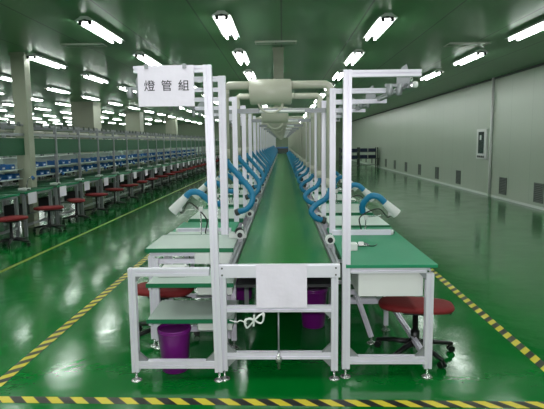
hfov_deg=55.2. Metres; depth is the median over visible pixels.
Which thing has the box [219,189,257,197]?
workbench
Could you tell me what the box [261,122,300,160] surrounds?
duct
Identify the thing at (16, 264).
tape
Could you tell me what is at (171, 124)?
column
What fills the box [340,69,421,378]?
post
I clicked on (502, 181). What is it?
air vent
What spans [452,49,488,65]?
ceiling light
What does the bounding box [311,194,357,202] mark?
workbench
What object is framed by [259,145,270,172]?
hose
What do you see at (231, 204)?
workbench
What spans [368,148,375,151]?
crate
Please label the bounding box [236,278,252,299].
waste bin
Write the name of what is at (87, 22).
ceiling light
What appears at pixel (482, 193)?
baseboard
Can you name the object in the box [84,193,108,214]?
stool
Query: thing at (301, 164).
hose
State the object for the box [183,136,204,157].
rack
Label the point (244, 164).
hose
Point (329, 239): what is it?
port
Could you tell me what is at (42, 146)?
rack
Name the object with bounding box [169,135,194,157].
rack
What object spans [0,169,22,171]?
shelf
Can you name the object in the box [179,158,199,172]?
workbench
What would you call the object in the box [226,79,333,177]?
duct
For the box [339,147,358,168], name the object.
trolley
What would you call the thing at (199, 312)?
shelf rack
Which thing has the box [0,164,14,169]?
bin
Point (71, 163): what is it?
shelf
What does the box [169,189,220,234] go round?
fume nozzle
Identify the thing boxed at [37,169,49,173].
bin
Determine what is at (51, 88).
ceiling light
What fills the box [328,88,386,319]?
post
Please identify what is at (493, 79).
pipe
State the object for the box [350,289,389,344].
table leg
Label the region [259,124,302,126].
cross beam
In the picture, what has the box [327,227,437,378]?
workbench
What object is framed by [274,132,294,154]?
duct
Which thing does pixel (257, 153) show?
hose
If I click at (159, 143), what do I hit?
rack
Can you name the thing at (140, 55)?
ceiling light
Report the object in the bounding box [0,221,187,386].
tape
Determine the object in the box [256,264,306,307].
paper sheet
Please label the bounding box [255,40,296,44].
ceiling hatch
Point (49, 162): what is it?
bin
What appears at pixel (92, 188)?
workbench
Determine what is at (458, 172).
air vent
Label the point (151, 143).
rack
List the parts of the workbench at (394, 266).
drawer, rail, drawer, frame, rail, leg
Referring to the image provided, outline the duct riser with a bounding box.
[272,47,283,106]
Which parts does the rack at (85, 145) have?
cross rail, partition panel, post, rail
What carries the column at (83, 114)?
on the floor
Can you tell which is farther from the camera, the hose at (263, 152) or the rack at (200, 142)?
the rack at (200, 142)
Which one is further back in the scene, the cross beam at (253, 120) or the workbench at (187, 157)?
the workbench at (187, 157)
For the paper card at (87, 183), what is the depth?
11.81 m
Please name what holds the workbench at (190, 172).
on the floor
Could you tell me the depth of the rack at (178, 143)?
24.48 m
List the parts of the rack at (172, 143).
post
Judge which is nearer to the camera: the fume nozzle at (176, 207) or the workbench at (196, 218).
the fume nozzle at (176, 207)
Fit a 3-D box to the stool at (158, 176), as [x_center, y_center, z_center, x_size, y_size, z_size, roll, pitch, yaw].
[-3.937,-0.816,18.691,0.604,0.474,0.577,4,8,35]
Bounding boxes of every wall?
[0,122,342,160]
[351,65,543,207]
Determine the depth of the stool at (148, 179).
17.20 m
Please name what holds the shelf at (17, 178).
attached to the rack at (8, 146)
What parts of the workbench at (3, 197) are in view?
rail, frame, leg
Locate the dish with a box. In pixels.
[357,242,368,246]
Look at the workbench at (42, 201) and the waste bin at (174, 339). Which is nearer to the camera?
the waste bin at (174, 339)
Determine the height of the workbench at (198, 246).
0.798 m
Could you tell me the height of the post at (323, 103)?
2.060 m
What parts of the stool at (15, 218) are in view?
seat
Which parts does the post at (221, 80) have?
arm, arm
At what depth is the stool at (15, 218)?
8.26 m
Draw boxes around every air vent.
[418,164,420,174]
[435,167,438,178]
[456,170,460,183]
[499,177,506,194]
[533,182,543,203]
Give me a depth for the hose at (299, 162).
12.41 m
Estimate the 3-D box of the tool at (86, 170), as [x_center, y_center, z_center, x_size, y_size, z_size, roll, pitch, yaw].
[-4.402,-0.705,12.071,0.287,0.262,0.200,0,7,1]
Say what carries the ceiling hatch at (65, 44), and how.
attached to the ceiling
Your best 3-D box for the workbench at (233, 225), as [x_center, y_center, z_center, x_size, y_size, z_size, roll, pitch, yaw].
[-0.655,0.605,5.184,0.620,0.784,0.916,0,7,1]
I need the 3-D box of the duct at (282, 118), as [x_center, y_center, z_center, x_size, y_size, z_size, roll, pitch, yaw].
[0.104,-0.883,7.246,1.022,0.936,0.223,0,7,1]
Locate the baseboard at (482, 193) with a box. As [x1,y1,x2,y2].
[352,160,543,209]
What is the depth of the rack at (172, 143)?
23.16 m
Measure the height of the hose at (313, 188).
0.412 m
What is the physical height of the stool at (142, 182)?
0.474 m
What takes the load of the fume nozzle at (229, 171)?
on the workbench at (241, 191)
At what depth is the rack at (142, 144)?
18.10 m
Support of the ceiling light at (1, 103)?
attached to the ceiling
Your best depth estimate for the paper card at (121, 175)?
14.43 m
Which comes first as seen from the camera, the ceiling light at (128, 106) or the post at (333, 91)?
the post at (333, 91)
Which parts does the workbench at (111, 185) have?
leg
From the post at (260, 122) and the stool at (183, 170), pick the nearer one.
the post at (260, 122)
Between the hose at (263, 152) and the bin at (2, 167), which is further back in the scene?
the hose at (263, 152)
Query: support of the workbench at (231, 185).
on the floor
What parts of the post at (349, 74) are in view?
arm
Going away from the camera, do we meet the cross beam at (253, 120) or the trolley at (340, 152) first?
the cross beam at (253, 120)
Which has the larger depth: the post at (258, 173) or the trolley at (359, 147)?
the trolley at (359, 147)
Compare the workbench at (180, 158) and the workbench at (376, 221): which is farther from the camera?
the workbench at (180, 158)
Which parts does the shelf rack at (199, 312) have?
leg, leg, rail, rail, shelf, shelf, rail, leg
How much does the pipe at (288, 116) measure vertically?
0.938 m
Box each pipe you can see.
[235,94,248,147]
[251,114,252,145]
[288,116,302,156]
[292,93,322,170]
[297,122,299,154]
[306,113,309,161]
[488,78,494,196]
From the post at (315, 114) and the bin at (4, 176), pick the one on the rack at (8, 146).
the bin at (4, 176)
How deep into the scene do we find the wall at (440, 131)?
16.35 m
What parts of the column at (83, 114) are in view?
cap trim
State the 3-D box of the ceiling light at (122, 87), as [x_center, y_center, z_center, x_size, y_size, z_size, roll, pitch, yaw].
[-4.447,-3.552,16.012,0.260,0.105,1.460,0,7,1]
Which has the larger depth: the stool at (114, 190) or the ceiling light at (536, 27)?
the stool at (114, 190)
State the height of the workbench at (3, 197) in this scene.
0.788 m
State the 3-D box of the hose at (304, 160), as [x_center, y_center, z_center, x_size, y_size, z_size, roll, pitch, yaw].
[0.553,-0.645,9.844,0.248,0.412,0.093,-3,7,-21]
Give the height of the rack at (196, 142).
2.030 m
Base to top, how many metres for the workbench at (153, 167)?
0.788 m
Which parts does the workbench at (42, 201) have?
leg, leg, frame, rail, leg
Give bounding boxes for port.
[235,230,244,241]
[246,210,252,218]
[325,234,334,247]
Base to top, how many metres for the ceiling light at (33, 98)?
0.105 m
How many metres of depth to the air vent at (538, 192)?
12.07 m
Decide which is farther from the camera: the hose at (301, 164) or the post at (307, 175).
the hose at (301, 164)
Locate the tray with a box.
[236,278,330,287]
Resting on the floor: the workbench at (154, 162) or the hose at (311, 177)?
the workbench at (154, 162)
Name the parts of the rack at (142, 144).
partition panel, post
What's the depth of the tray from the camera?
3.65 m
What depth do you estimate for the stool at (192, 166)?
26.24 m
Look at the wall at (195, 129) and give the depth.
45.72 m
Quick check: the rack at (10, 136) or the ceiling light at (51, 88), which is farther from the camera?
the rack at (10, 136)
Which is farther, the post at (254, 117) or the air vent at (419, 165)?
the air vent at (419, 165)
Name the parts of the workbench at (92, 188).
leg, leg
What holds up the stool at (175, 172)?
on the floor
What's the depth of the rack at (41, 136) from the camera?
23.04 m
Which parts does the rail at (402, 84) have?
bracket plate, rail, bracket plate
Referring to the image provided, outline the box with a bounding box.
[158,264,188,276]
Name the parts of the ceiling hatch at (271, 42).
hatch panel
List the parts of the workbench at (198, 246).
leg, frame, rail, leg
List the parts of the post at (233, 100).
arm, arm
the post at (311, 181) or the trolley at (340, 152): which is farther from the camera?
the trolley at (340, 152)
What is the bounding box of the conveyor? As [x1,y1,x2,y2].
[229,153,339,312]
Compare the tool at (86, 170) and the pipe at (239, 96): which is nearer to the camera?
the pipe at (239, 96)
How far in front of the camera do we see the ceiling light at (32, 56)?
10.38 m
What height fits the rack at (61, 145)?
2.030 m
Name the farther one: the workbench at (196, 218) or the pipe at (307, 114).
the pipe at (307, 114)
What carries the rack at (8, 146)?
on the floor
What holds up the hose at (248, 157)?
hanging from the duct at (282, 118)
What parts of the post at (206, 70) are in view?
arm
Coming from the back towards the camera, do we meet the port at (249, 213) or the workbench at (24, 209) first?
the workbench at (24, 209)
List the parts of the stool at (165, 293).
seat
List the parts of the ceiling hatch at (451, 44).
hatch panel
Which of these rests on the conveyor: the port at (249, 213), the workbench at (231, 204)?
the port at (249, 213)
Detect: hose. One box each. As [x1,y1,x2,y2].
[227,149,255,215]
[238,148,261,199]
[246,147,264,188]
[252,146,267,180]
[256,146,269,176]
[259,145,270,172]
[262,145,271,165]
[264,149,272,166]
[292,156,300,171]
[293,157,302,175]
[295,159,305,180]
[297,162,309,186]
[299,166,313,194]
[303,171,320,204]
[309,178,328,223]
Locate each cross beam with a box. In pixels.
[229,108,325,113]
[252,119,310,121]
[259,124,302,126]
[264,128,298,129]
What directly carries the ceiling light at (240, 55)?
attached to the ceiling
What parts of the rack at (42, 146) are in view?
partition panel, rail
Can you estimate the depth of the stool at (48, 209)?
9.58 m
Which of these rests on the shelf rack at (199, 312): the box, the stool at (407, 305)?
the box
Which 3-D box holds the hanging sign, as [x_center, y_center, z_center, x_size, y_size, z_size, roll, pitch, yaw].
[-0.667,-0.750,3.271,0.356,0.262,0.016,0,7,1]
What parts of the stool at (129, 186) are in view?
seat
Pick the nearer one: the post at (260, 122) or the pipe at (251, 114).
the pipe at (251, 114)
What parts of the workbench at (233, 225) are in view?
rail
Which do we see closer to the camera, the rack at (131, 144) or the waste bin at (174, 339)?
the waste bin at (174, 339)
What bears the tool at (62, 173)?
on the workbench at (42, 201)
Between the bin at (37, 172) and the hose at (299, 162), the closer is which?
the bin at (37, 172)
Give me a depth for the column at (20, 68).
9.93 m
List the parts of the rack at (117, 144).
partition panel, post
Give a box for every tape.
[0,171,218,272]
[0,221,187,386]
[0,396,543,407]
[429,268,543,371]
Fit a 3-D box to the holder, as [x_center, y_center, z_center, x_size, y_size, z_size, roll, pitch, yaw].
[-0.291,0.238,4.434,0.150,0.089,0.084,0,7,1]
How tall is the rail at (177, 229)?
0.044 m
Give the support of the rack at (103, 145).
on the floor
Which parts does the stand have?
leg, cable coil, rail, rod, rail, leg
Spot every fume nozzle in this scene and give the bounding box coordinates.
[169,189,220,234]
[192,180,233,214]
[216,173,242,202]
[228,169,248,192]
[335,175,357,202]
[339,182,373,215]
[359,193,400,229]
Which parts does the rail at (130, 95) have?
rail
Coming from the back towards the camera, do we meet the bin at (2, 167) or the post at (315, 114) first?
the bin at (2, 167)
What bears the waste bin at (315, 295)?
on the floor
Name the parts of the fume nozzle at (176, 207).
power cord, stand rod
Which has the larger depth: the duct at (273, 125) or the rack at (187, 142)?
the rack at (187, 142)
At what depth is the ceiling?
9.09 m
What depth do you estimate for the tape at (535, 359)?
4.52 m
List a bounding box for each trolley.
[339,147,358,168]
[359,147,377,167]
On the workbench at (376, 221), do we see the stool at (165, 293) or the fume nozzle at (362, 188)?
the fume nozzle at (362, 188)
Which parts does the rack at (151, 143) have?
partition panel, post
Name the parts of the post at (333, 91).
arm, arm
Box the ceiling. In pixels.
[0,0,543,124]
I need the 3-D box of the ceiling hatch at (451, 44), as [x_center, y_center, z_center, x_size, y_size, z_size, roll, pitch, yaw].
[3.523,-2.886,9.407,0.720,0.030,0.400,0,7,1]
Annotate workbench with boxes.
[0,187,53,236]
[0,193,20,236]
[1,182,79,225]
[9,177,38,184]
[12,175,53,184]
[37,178,99,214]
[44,173,67,177]
[59,175,116,207]
[77,172,130,201]
[95,170,142,195]
[109,168,152,193]
[122,166,160,188]
[132,164,168,186]
[141,163,175,181]
[145,235,238,347]
[154,162,181,177]
[158,161,186,179]
[167,222,238,299]
[168,160,191,175]
[173,159,195,175]
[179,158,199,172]
[180,158,203,172]
[187,157,206,170]
[188,207,247,268]
[205,197,253,209]
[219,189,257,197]
[228,184,253,189]
[307,187,341,198]
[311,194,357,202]
[317,203,373,262]
[324,215,391,283]
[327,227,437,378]
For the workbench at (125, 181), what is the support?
on the floor
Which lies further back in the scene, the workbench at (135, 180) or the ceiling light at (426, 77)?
the workbench at (135, 180)
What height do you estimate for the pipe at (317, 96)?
0.938 m
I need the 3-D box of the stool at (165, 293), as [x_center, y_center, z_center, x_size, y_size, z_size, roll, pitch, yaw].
[-0.899,0.883,4.326,0.604,0.439,0.577,1,7,13]
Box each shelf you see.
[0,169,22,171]
[0,178,22,181]
[46,163,76,165]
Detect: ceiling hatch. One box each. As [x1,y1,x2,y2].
[60,43,107,46]
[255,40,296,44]
[443,42,490,46]
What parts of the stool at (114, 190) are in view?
seat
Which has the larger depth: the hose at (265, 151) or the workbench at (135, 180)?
the workbench at (135, 180)
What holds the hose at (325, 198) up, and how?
hanging from the duct at (261, 91)
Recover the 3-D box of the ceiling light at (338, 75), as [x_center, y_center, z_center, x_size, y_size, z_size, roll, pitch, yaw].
[1.699,-3.285,13.233,0.260,0.105,1.460,0,7,1]
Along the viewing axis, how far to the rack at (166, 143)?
21.87 m
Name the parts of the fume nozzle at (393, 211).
power cord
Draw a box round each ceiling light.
[0,74,11,81]
[0,102,12,105]
[26,53,67,68]
[31,97,43,100]
[33,107,51,110]
[44,86,71,93]
[53,101,70,105]
[74,16,123,43]
[80,72,109,82]
[80,94,99,100]
[107,101,122,105]
[117,85,135,92]
[127,105,139,109]
[132,51,161,65]
[211,10,239,39]
[232,48,249,64]
[243,69,256,80]
[332,69,343,80]
[343,49,364,65]
[362,13,397,40]
[419,69,443,80]
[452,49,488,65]
[505,19,543,41]
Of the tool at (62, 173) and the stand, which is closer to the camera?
the stand
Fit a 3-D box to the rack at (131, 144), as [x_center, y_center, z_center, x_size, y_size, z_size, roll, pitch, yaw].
[-5.159,-1.409,17.206,1.228,2.030,1.288,0,7,1]
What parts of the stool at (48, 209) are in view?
seat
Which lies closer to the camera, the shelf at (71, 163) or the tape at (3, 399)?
the tape at (3, 399)
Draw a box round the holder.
[229,227,246,237]
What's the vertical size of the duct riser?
1.245 m
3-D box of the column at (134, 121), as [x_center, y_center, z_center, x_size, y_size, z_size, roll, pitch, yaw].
[-7.579,-3.427,28.852,0.830,3.330,0.830,0,7,1]
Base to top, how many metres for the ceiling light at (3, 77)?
0.105 m
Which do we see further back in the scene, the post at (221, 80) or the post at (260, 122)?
the post at (260, 122)
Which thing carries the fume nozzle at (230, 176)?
on the workbench at (231, 204)
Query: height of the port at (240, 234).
0.097 m
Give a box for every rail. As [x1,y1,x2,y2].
[125,76,241,129]
[176,228,230,231]
[332,229,394,234]
[336,64,417,119]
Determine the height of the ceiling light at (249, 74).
0.105 m
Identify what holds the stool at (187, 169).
on the floor
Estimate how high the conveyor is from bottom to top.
0.775 m
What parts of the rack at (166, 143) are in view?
post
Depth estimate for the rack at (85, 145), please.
13.04 m
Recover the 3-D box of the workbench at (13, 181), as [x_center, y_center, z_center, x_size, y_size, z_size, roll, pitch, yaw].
[-9.096,-0.892,18.467,1.158,0.788,1.120,0,7,1]
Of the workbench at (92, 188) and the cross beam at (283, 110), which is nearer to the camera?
the cross beam at (283, 110)
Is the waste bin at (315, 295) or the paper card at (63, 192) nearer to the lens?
the waste bin at (315, 295)
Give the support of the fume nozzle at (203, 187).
on the workbench at (196, 218)
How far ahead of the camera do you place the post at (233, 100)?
5.50 m
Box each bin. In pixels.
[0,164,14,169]
[0,165,5,170]
[0,174,11,179]
[5,173,19,178]
[36,171,43,174]
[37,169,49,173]
[47,160,58,164]
[50,168,61,172]
[157,324,190,374]
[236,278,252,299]
[301,287,327,328]
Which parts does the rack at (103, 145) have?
cross rail, partition panel, post, rail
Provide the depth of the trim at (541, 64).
16.11 m
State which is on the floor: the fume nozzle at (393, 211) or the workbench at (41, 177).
the workbench at (41, 177)
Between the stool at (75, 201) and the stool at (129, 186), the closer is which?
the stool at (75, 201)
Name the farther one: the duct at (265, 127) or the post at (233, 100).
the duct at (265, 127)
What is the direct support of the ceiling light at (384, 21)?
attached to the ceiling
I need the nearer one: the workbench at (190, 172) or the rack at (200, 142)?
the workbench at (190, 172)
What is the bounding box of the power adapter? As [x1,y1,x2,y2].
[351,242,376,250]
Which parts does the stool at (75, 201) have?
seat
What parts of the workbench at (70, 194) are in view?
leg, rail, leg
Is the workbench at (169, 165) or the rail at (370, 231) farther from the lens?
the workbench at (169, 165)
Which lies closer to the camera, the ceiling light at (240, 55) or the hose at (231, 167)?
the hose at (231, 167)
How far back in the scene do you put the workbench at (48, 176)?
20.79 m
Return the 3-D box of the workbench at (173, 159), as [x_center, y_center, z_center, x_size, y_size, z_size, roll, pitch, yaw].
[-4.508,-1.886,26.397,1.158,0.788,1.120,0,7,1]
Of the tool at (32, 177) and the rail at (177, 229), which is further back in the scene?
the tool at (32, 177)
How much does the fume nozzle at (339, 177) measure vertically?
0.384 m
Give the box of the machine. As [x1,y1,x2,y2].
[276,147,287,153]
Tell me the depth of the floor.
4.76 m
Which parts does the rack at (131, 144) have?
partition panel, post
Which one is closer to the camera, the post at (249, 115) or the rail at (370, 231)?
the rail at (370, 231)
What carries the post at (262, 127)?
on the floor
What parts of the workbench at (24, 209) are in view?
leg, frame, rail, leg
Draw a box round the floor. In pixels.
[0,160,543,408]
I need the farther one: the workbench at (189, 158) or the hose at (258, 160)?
the workbench at (189, 158)
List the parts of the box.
lid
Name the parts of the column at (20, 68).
cap trim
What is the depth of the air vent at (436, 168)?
19.99 m
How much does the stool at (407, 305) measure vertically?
0.408 m
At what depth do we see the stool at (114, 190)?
13.30 m
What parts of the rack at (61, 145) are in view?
post, cross rail, partition panel, post, rail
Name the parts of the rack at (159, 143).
partition panel, post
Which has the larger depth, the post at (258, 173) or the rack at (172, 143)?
the rack at (172, 143)
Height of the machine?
1.250 m
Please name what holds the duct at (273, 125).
attached to the post at (307, 175)
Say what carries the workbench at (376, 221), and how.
on the floor
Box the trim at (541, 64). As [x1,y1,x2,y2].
[352,63,543,121]
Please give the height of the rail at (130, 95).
0.210 m
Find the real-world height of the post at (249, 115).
2.080 m
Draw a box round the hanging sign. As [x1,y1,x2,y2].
[137,64,194,106]
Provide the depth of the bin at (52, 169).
11.78 m
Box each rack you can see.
[0,121,24,181]
[0,123,55,176]
[1,125,78,216]
[10,136,48,183]
[33,127,97,206]
[41,136,71,175]
[56,128,112,203]
[73,130,126,195]
[89,131,137,193]
[103,131,147,189]
[115,132,155,186]
[127,133,163,181]
[127,258,238,382]
[135,133,169,181]
[143,134,175,179]
[151,134,181,175]
[158,135,186,165]
[164,135,190,168]
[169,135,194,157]
[174,136,198,158]
[179,136,201,161]
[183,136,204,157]
[187,137,205,166]
[199,137,217,160]
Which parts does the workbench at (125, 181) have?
leg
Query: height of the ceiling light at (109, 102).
0.105 m
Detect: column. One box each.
[8,52,39,227]
[70,101,103,182]
[124,112,144,171]
[165,118,178,166]
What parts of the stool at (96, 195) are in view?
seat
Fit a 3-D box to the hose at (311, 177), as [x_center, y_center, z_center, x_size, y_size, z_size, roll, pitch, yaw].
[0.502,-0.337,7.263,0.248,0.412,0.093,-3,7,-21]
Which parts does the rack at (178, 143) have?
post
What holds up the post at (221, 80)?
on the floor
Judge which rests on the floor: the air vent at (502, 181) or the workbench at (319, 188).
the workbench at (319, 188)
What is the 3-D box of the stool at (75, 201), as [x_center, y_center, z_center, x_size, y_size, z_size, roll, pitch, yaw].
[-4.121,0.115,10.897,0.577,0.474,0.604,-5,8,-34]
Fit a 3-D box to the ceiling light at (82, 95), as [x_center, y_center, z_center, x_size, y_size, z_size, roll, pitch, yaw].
[-6.542,-3.861,18.787,0.260,0.105,1.460,0,7,1]
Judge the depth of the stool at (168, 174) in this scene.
19.88 m
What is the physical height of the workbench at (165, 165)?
0.788 m
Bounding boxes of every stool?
[0,215,30,248]
[33,205,66,233]
[62,198,91,222]
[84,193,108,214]
[104,188,126,207]
[119,184,138,201]
[129,282,199,344]
[134,180,152,196]
[145,178,161,192]
[154,175,169,188]
[163,173,177,185]
[170,171,183,182]
[178,169,188,180]
[183,168,193,178]
[192,166,202,174]
[374,296,454,368]
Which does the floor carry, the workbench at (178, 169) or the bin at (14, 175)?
the workbench at (178, 169)
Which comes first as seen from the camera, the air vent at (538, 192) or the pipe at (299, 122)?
the air vent at (538, 192)
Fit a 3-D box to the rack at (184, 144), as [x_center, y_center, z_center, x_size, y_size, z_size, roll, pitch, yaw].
[-4.979,-2.488,26.240,1.228,2.030,1.288,0,7,1]
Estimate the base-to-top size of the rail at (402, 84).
0.210 m
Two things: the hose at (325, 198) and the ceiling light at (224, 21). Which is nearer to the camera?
the hose at (325, 198)
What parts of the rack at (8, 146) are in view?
rail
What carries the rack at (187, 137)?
on the floor
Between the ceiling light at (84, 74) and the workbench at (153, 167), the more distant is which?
the workbench at (153, 167)
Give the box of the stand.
[219,263,339,380]
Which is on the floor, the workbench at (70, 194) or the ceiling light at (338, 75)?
the workbench at (70, 194)
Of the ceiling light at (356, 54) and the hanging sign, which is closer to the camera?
the hanging sign
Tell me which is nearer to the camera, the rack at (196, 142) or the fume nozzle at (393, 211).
the fume nozzle at (393, 211)
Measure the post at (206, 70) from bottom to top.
2.090 m
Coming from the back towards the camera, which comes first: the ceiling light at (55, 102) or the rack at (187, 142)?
the rack at (187, 142)
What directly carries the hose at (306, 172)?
hanging from the pipe at (307, 114)
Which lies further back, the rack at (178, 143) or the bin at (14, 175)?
the rack at (178, 143)
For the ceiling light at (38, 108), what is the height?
0.105 m
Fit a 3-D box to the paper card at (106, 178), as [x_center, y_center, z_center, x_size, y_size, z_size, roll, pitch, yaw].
[-4.189,-0.581,13.139,0.004,0.200,0.320,0,7,1]
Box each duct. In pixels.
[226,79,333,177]
[246,107,313,173]
[256,117,305,165]
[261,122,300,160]
[265,127,296,157]
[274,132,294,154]
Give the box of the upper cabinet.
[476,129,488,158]
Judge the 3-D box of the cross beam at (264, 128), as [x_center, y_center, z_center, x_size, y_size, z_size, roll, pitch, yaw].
[0.240,-1.967,13.522,1.150,0.051,0.086,0,7,1]
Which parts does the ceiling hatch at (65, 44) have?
hatch panel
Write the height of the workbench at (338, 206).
0.784 m
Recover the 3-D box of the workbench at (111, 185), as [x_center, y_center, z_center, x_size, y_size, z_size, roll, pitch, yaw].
[-4.739,-0.498,14.781,1.158,0.788,1.120,0,7,1]
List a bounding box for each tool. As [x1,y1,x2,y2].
[18,176,34,189]
[50,172,64,184]
[75,169,87,179]
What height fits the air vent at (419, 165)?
0.460 m
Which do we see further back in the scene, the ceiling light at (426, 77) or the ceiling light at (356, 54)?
the ceiling light at (426, 77)
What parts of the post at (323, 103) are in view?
arm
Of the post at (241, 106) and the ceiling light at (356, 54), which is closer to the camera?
the post at (241, 106)
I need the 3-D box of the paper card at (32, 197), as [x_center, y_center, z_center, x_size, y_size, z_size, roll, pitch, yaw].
[-4.266,-0.119,9.267,0.004,0.200,0.320,0,7,1]
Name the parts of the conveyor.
leg, rail, rail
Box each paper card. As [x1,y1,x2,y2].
[28,191,36,203]
[59,186,66,196]
[84,181,89,190]
[104,177,108,185]
[120,174,123,181]
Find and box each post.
[133,64,223,382]
[194,76,228,234]
[194,97,238,226]
[214,105,246,226]
[229,114,252,209]
[229,116,256,184]
[240,120,259,195]
[240,122,261,177]
[262,127,263,169]
[306,155,308,189]
[310,113,339,198]
[314,108,342,212]
[321,101,365,230]
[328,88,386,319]
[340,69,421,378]
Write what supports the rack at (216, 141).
on the floor
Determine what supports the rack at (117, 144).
on the floor
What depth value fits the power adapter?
3.88 m

